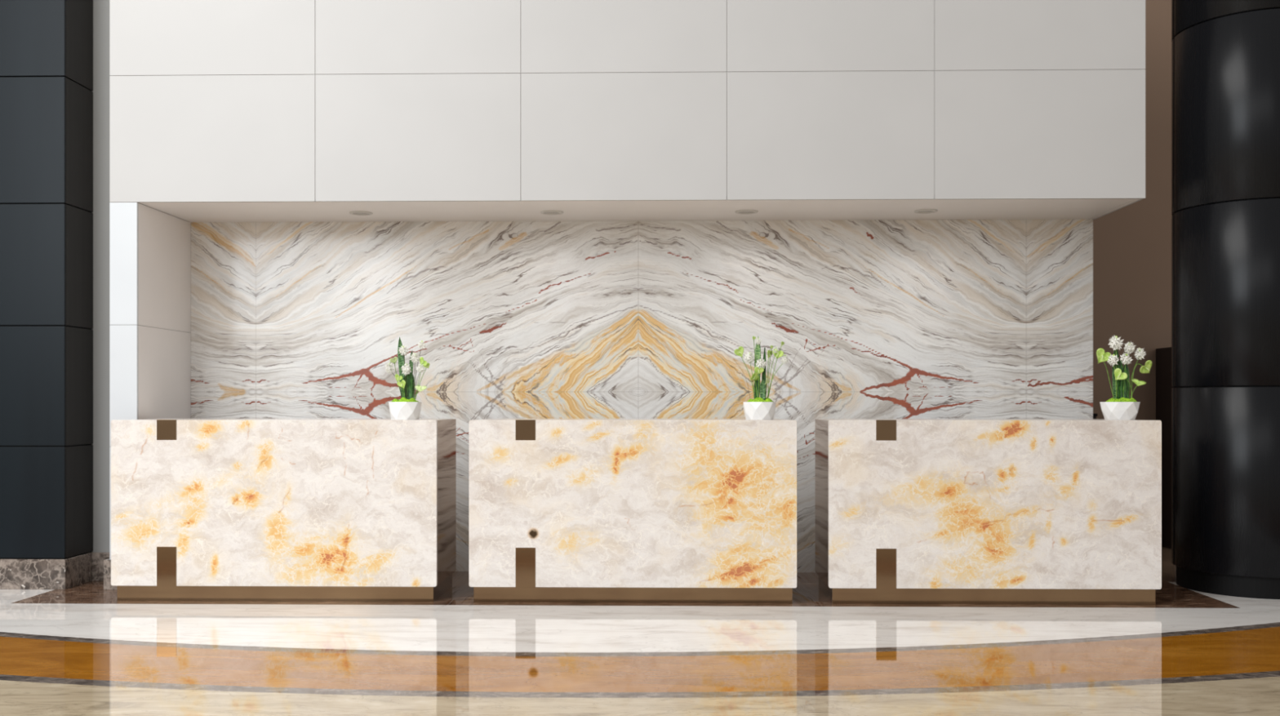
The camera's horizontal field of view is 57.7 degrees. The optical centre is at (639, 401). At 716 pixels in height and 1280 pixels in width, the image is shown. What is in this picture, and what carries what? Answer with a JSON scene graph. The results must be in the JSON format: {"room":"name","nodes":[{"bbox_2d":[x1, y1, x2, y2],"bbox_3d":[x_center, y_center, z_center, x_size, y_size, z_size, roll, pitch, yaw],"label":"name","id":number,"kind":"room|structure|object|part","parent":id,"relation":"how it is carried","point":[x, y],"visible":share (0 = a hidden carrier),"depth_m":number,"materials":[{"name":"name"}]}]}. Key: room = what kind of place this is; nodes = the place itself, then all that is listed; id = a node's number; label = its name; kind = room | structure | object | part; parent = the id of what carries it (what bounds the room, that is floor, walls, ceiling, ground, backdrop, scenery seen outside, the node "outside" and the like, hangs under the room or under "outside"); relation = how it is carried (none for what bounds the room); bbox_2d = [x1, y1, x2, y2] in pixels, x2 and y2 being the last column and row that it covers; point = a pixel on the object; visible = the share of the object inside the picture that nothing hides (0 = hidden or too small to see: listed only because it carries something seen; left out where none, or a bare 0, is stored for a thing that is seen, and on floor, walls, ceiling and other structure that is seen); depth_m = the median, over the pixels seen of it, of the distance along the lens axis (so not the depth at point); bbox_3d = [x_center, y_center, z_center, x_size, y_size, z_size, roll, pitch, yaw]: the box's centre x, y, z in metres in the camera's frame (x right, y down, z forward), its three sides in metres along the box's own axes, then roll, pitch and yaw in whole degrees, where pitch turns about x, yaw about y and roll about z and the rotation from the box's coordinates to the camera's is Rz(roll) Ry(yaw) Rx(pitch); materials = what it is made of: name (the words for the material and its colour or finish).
{"room":"lobby","nodes":[
{"label":"lobby","id":0,"kind":"room"},
{"bbox_2d":[91,0,110,551],"bbox_3d":[-6.092,-1.686,7.999,5.471,5.410,0.170,0,0,1],"label":"wall","id":1,"kind":"structure","parent":0,"point":[101,75],"depth_m":7.86,"materials":[{"name":"grey paint"}]},
{"bbox_2d":[89,551,109,581],"bbox_3d":[-6.135,1.113,7.898,5.390,0.193,0.034,0,0,1],"label":"baseboard","id":2,"kind":"structure","parent":1,"relation":"attached to","point":[97,557],"depth_m":7.83,"materials":[{"name":"brown stone"}]},
{"bbox_2d":[109,202,191,559],"bbox_3d":[-3.318,-0.039,7.965,0.178,2.496,0.967,0,0,1],"label":"wall","id":3,"kind":"structure","parent":0,"point":[150,248],"depth_m":7.65,"materials":[{"name":"white paint"}]},
{"bbox_2d":[103,558,116,590],"bbox_3d":[-3.330,1.112,7.640,0.228,0.194,0.357,0,0,1],"label":"baseboard","id":4,"kind":"object","parent":3,"relation":"attached to","point":[107,562],"visible":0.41,"depth_m":7.46,"materials":[{"name":"brown stone"}]},
{"bbox_2d":[109,0,1145,222],"bbox_3d":[-0.100,-2.514,7.896,6.615,2.454,0.968,0,0,1],"label":"wall","id":5,"kind":"structure","parent":0,"point":[211,100],"depth_m":7.41,"materials":[{"name":"white paint"}]},
{"bbox_2d":[0,546,1279,715],"bbox_3d":[1.065,1.309,2.978,26.000,0.200,22.000,0,0,1],"label":"floor","id":6,"kind":"structure","parent":0,"point":[80,650],"depth_m":5.49,"materials":[{"name":"stone"}]},
{"bbox_2d":[0,0,93,589],"bbox_3d":[-4.593,-1.541,7.799,1.798,5.500,0.605,0,0,1],"label":"square column","id":7,"kind":"structure","parent":6,"relation":"on","point":[46,46],"depth_m":7.50,"materials":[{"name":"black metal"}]},
{"bbox_3d":[-4.595,-2.496,7.519,1.766,0.782,0.014,0,0,1],"label":"panel","id":8,"kind":"part","parent":7,"relation":"part of","materials":[{"name":"blue metal"}]},
{"bbox_3d":[-4.595,-1.691,7.519,1.766,0.812,0.014,0,0,1],"label":"panel","id":9,"kind":"part","parent":7,"relation":"part of","materials":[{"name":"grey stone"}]},
{"bbox_3d":[-4.595,-0.886,7.519,1.766,0.781,0.014,0,0,1],"label":"panel","id":10,"kind":"part","parent":7,"relation":"part of","materials":[{"name":"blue metal"}]},
{"bbox_3d":[-4.595,-0.102,7.519,1.766,0.771,0.014,0,0,1],"label":"panel","id":11,"kind":"part","parent":7,"relation":"part of","materials":[{"name":"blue metal"}]},
{"bbox_3d":[-4.595,0.650,7.519,1.766,0.718,0.014,0,0,1],"label":"panel","id":12,"kind":"part","parent":7,"relation":"part of","materials":[{"name":"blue metal"}]},
{"bbox_3d":[-3.710,-2.496,7.795,0.012,0.782,0.574,0,0,1],"label":"panel","id":13,"kind":"part","parent":7,"relation":"part of","materials":[{"name":"grey metal"}]},
{"bbox_3d":[-3.710,-1.691,7.795,0.012,0.812,0.574,0,0,1],"label":"panel","id":14,"kind":"part","parent":7,"relation":"part of","materials":[{"name":"grey metal"}]},
{"bbox_3d":[-3.710,-0.886,7.795,0.012,0.781,0.574,0,0,1],"label":"panel","id":15,"kind":"part","parent":7,"relation":"part of","materials":[{"name":"grey metal"}]},
{"bbox_3d":[-3.710,-0.102,7.795,0.012,0.771,0.574,0,0,1],"label":"panel","id":16,"kind":"part","parent":7,"relation":"part of","materials":[{"name":"grey metal"}]},
{"bbox_3d":[-3.710,0.650,7.795,0.012,0.718,0.574,0,0,1],"label":"panel","id":17,"kind":"part","parent":7,"relation":"part of","materials":[{"name":"grey metal"}]},
{"bbox_2d":[111,418,456,601],"bbox_3d":[-2.207,0.658,7.342,1.981,1.101,0.670,0,0,1],"label":"reception desk","id":18,"kind":"object","parent":6,"relation":"on","point":[202,509],"visible":1,"depth_m":7.01,"materials":[{"name":"white stone"}]},
{"bbox_2d":[144,418,450,420],"bbox_3d":[-2.206,0.127,7.358,1.935,0.032,0.638,0,0,1],"label":"countertop","id":19,"kind":"structure","parent":18,"relation":"on","point":[144,419],"depth_m":7.44,"materials":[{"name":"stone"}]},
{"bbox_2d":[388,401,421,419],"bbox_3d":[-1.475,0.056,7.294,0.203,0.111,0.187,0,0,1],"label":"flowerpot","id":20,"kind":"object","parent":18,"relation":"on","point":[398,410],"depth_m":7.22,"materials":[{"name":"white ceramic"}]},
{"bbox_2d":[384,337,430,419],"bbox_3d":[-1.457,-0.148,7.285,0.267,0.518,0.191,0,0,27],"label":"flower bowl","id":21,"kind":"object","parent":18,"relation":"on","point":[407,407],"visible":1,"depth_m":7.27,"materials":[{"name":"white ceramic"}]},
{"bbox_3d":[-1.477,-0.157,7.287,0.017,0.317,0.010,0,0,1],"label":"flower stem","id":22,"kind":"part","parent":21,"relation":"part of","materials":[{"name":"green plant"}]},
{"bbox_3d":[-1.413,-0.132,7.278,0.006,0.268,0.019,0,0,-37],"label":"flower stem","id":23,"kind":"part","parent":21,"relation":"part of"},
{"bbox_3d":[-1.229,0.612,7.337,0.018,0.999,0.638,0,0,1],"label":"panel","id":24,"kind":"part","parent":18,"relation":"part of","materials":[{"name":"brown metal"}]},
{"bbox_2d":[468,418,796,603],"bbox_3d":[-0.038,0.658,7.295,1.968,1.101,0.670,0,0,1],"label":"reception desk","id":25,"kind":"object","parent":6,"relation":"on","point":[561,510],"visible":1,"depth_m":6.96,"materials":[{"name":"white stone"}]},
{"bbox_2d":[484,418,790,420],"bbox_3d":[-0.038,0.127,7.311,1.922,0.032,0.638,0,0,1],"label":"countertop","id":26,"kind":"structure","parent":25,"relation":"on","point":[485,419],"depth_m":7.44,"materials":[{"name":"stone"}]},
{"bbox_2d":[743,401,775,419],"bbox_3d":[0.745,0.056,7.245,0.203,0.111,0.187,0,0,1],"label":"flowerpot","id":27,"kind":"object","parent":25,"relation":"on","point":[752,410],"depth_m":7.17,"materials":[{"name":"white ceramic"}]},
{"bbox_2d":[733,336,788,419],"bbox_3d":[0.758,-0.152,7.245,0.345,0.525,0.187,0,0,1],"label":"flower bowl","id":28,"kind":"object","parent":25,"relation":"on","point":[762,407],"visible":1,"depth_m":7.22,"materials":[{"name":"white ceramic"}]},
{"bbox_3d":[0.670,-0.152,7.249,0.103,0.308,0.005,0,0,3],"label":"flower stem","id":29,"kind":"part","parent":28,"relation":"part of","materials":[{"name":"green plant"}]},
{"bbox_3d":[0.699,-0.132,7.239,0.034,0.268,0.006,0,0,-11],"label":"flower stem","id":30,"kind":"part","parent":28,"relation":"part of","materials":[{"name":"green plant"}]},
{"bbox_3d":[0.738,-0.096,7.212,0.004,0.195,0.018,0,0,14],"label":"flower stem","id":31,"kind":"part","parent":28,"relation":"part of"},
{"bbox_3d":[0.799,-0.169,7.246,0.043,0.342,0.008,0,0,1],"label":"flower stem","id":32,"kind":"part","parent":28,"relation":"part of","materials":[{"name":"green plant"}]},
{"bbox_3d":[0.820,-0.159,7.236,0.058,0.321,0.006,0,0,8],"label":"flower stem","id":33,"kind":"part","parent":28,"relation":"part of","materials":[{"name":"green plant"}]},
{"bbox_3d":[0.823,-0.148,7.238,0.077,0.299,0.004,0,0,1],"label":"flower stem","id":34,"kind":"part","parent":28,"relation":"part of","materials":[{"name":"green plant"}]},
{"bbox_2d":[814,418,1161,604],"bbox_3d":[2.120,0.658,7.248,1.970,1.101,0.670,0,0,1],"label":"reception desk","id":35,"kind":"object","parent":6,"relation":"on","point":[908,511],"visible":1,"depth_m":6.92,"materials":[{"name":"white stone"}]},
{"bbox_3d":[1.149,0.612,7.285,0.018,0.999,0.638,0,0,1],"label":"panel","id":36,"kind":"part","parent":35,"relation":"part of","materials":[{"name":"beige stone"}]},
{"bbox_2d":[818,418,1143,420],"bbox_3d":[2.120,0.127,7.264,1.924,0.032,0.638,0,0,1],"label":"countertop","id":37,"kind":"structure","parent":35,"relation":"on","point":[819,419],"depth_m":7.10,"materials":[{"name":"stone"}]},
{"bbox_2d":[1099,401,1140,419],"bbox_3d":[2.974,0.056,7.197,0.227,0.111,0.209,0,0,1],"label":"flowerpot","id":38,"kind":"object","parent":35,"relation":"on","point":[1110,410],"depth_m":7.12,"materials":[{"name":"white ceramic"}]},
{"bbox_2d":[1096,335,1151,419],"bbox_3d":[2.997,-0.152,7.179,0.284,0.526,0.218,0,0,35],"label":"flower bowl","id":39,"kind":"object","parent":35,"relation":"on","point":[1121,406],"visible":1,"depth_m":7.17,"materials":[{"name":"white ceramic"}]},
{"bbox_3d":[2.900,-0.139,7.193,0.087,0.282,0.004,0,0,1],"label":"flower stem","id":40,"kind":"part","parent":39,"relation":"part of","materials":[{"name":"green plant"}]},
{"bbox_3d":[2.951,-0.175,7.190,0.015,0.354,0.005,0,0,-33],"label":"flower stem","id":41,"kind":"part","parent":39,"relation":"part of","materials":[{"name":"green plant"}]},
{"bbox_3d":[3.057,-0.142,7.189,0.074,0.288,0.010,0,0,1],"label":"flower stem","id":42,"kind":"part","parent":39,"relation":"part of","materials":[{"name":"green plant"}]},
{"bbox_3d":[3.080,-0.118,7.182,0.094,0.239,0.005,0,0,4],"label":"flower stem","id":43,"kind":"part","parent":39,"relation":"part of","materials":[{"name":"green plant"}]},
{"bbox_2d":[1155,346,1174,548],"bbox_3d":[5.039,0.379,9.654,1.343,1.660,0.358,0,0,1],"label":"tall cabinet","id":44,"kind":"object","parent":6,"relation":"on","point":[1163,355],"visible":0.08,"depth_m":9.66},
{"bbox_2d":[1171,0,1279,599],"bbox_3d":[4.002,-1.541,7.561,0.984,5.500,0.984,0,0,1],"label":"round column","id":45,"kind":"structure","parent":6,"relation":"on","point":[1225,54],"depth_m":7.23,"materials":[{"name":"black paint"}]},
{"bbox_3d":[3.881,0.491,7.908,0.846,1.167,0.250,0,0,-19],"label":"panel","id":46,"kind":"part","parent":45,"relation":"part of","materials":[{"name":"black paint"}]},
{"bbox_3d":[3.881,-0.671,7.908,0.846,1.142,0.250,0,0,-19],"label":"panel","id":47,"kind":"part","parent":45,"relation":"part of","materials":[{"name":"black paint"}]},
{"bbox_3d":[3.881,-2.982,7.908,0.846,1.149,0.250,0,0,-19],"label":"panel","id":48,"kind":"part","parent":45,"relation":"part of","materials":[{"name":"black paint"}]},
{"bbox_3d":[3.881,-1.825,7.908,0.846,1.150,0.250,0,0,-19],"label":"panel","id":49,"kind":"part","parent":45,"relation":"part of","materials":[{"name":"black paint"}]},
{"bbox_3d":[3.762,-2.982,7.283,0.846,1.149,0.250,0,0,41],"label":"panel","id":50,"kind":"part","parent":45,"relation":"part of","materials":[{"name":"black paint"}]},
{"bbox_3d":[3.762,-1.825,7.283,0.846,1.150,0.250,0,0,41],"label":"panel","id":51,"kind":"part","parent":45,"relation":"part of","materials":[{"name":"black paint"}]},
{"bbox_3d":[3.762,-0.671,7.283,0.846,1.142,0.250,0,0,41],"label":"panel","id":52,"kind":"part","parent":45,"relation":"part of","materials":[{"name":"black paint"}]},
{"bbox_3d":[3.762,0.491,7.283,0.846,1.167,0.250,0,0,41],"label":"panel","id":53,"kind":"part","parent":45,"relation":"part of","materials":[{"name":"black paint"}]},
{"bbox_2d":[139,198,1141,222],"bbox_3d":[-0.020,-1.298,7.905,6.419,0.021,0.946,0,0,1],"label":"ceiling","id":54,"kind":"structure","parent":0,"point":[948,209],"depth_m":7.83,"materials":[{"name":"paint"}]},
{"bbox_2d":[349,210,373,215],"bbox_3d":[-1.898,-1.284,7.903,0.156,0.008,0.156,0,0,1],"label":"recessed light","id":55,"kind":"object","parent":54,"relation":"in","point":[353,212],"visible":1,"depth_m":7.89,"materials":[{"name":"paint"}]},
{"bbox_2d":[540,209,563,214],"bbox_3d":[-0.596,-1.284,7.875,0.156,0.008,0.156,0,0,1],"label":"recessed light","id":56,"kind":"object","parent":54,"relation":"in","point":[548,211],"visible":1,"depth_m":7.86,"materials":[{"name":"paint"}]},
{"bbox_2d":[734,208,758,213],"bbox_3d":[0.720,-1.284,7.846,0.156,0.008,0.156,0,0,1],"label":"recessed light","id":57,"kind":"object","parent":54,"relation":"in","point":[739,211],"visible":1,"depth_m":7.85,"materials":[{"name":"paint"}]},
{"bbox_2d":[913,208,937,213],"bbox_3d":[1.924,-1.284,7.820,0.156,0.008,0.156,0,0,1],"label":"recessed light","id":58,"kind":"object","parent":54,"relation":"in","point":[920,211],"visible":1,"depth_m":7.82,"materials":[{"name":"paint"}]},
{"bbox_2d":[191,219,1093,572],"bbox_3d":[-0.012,-0.039,8.318,6.417,2.496,0.120,0,0,1],"label":"wall","id":59,"kind":"structure","parent":0,"point":[876,318],"depth_m":8.26,"materials":[{"name":"stone"}]},
{"bbox_2d":[1093,0,1171,420],"bbox_3d":[6.966,-1.791,9.876,10.500,6.000,0.150,0,0,1],"label":"wall","id":60,"kind":"structure","parent":0,"point":[1132,242],"depth_m":9.86,"materials":[{"name":"brown paint"}]}
]}

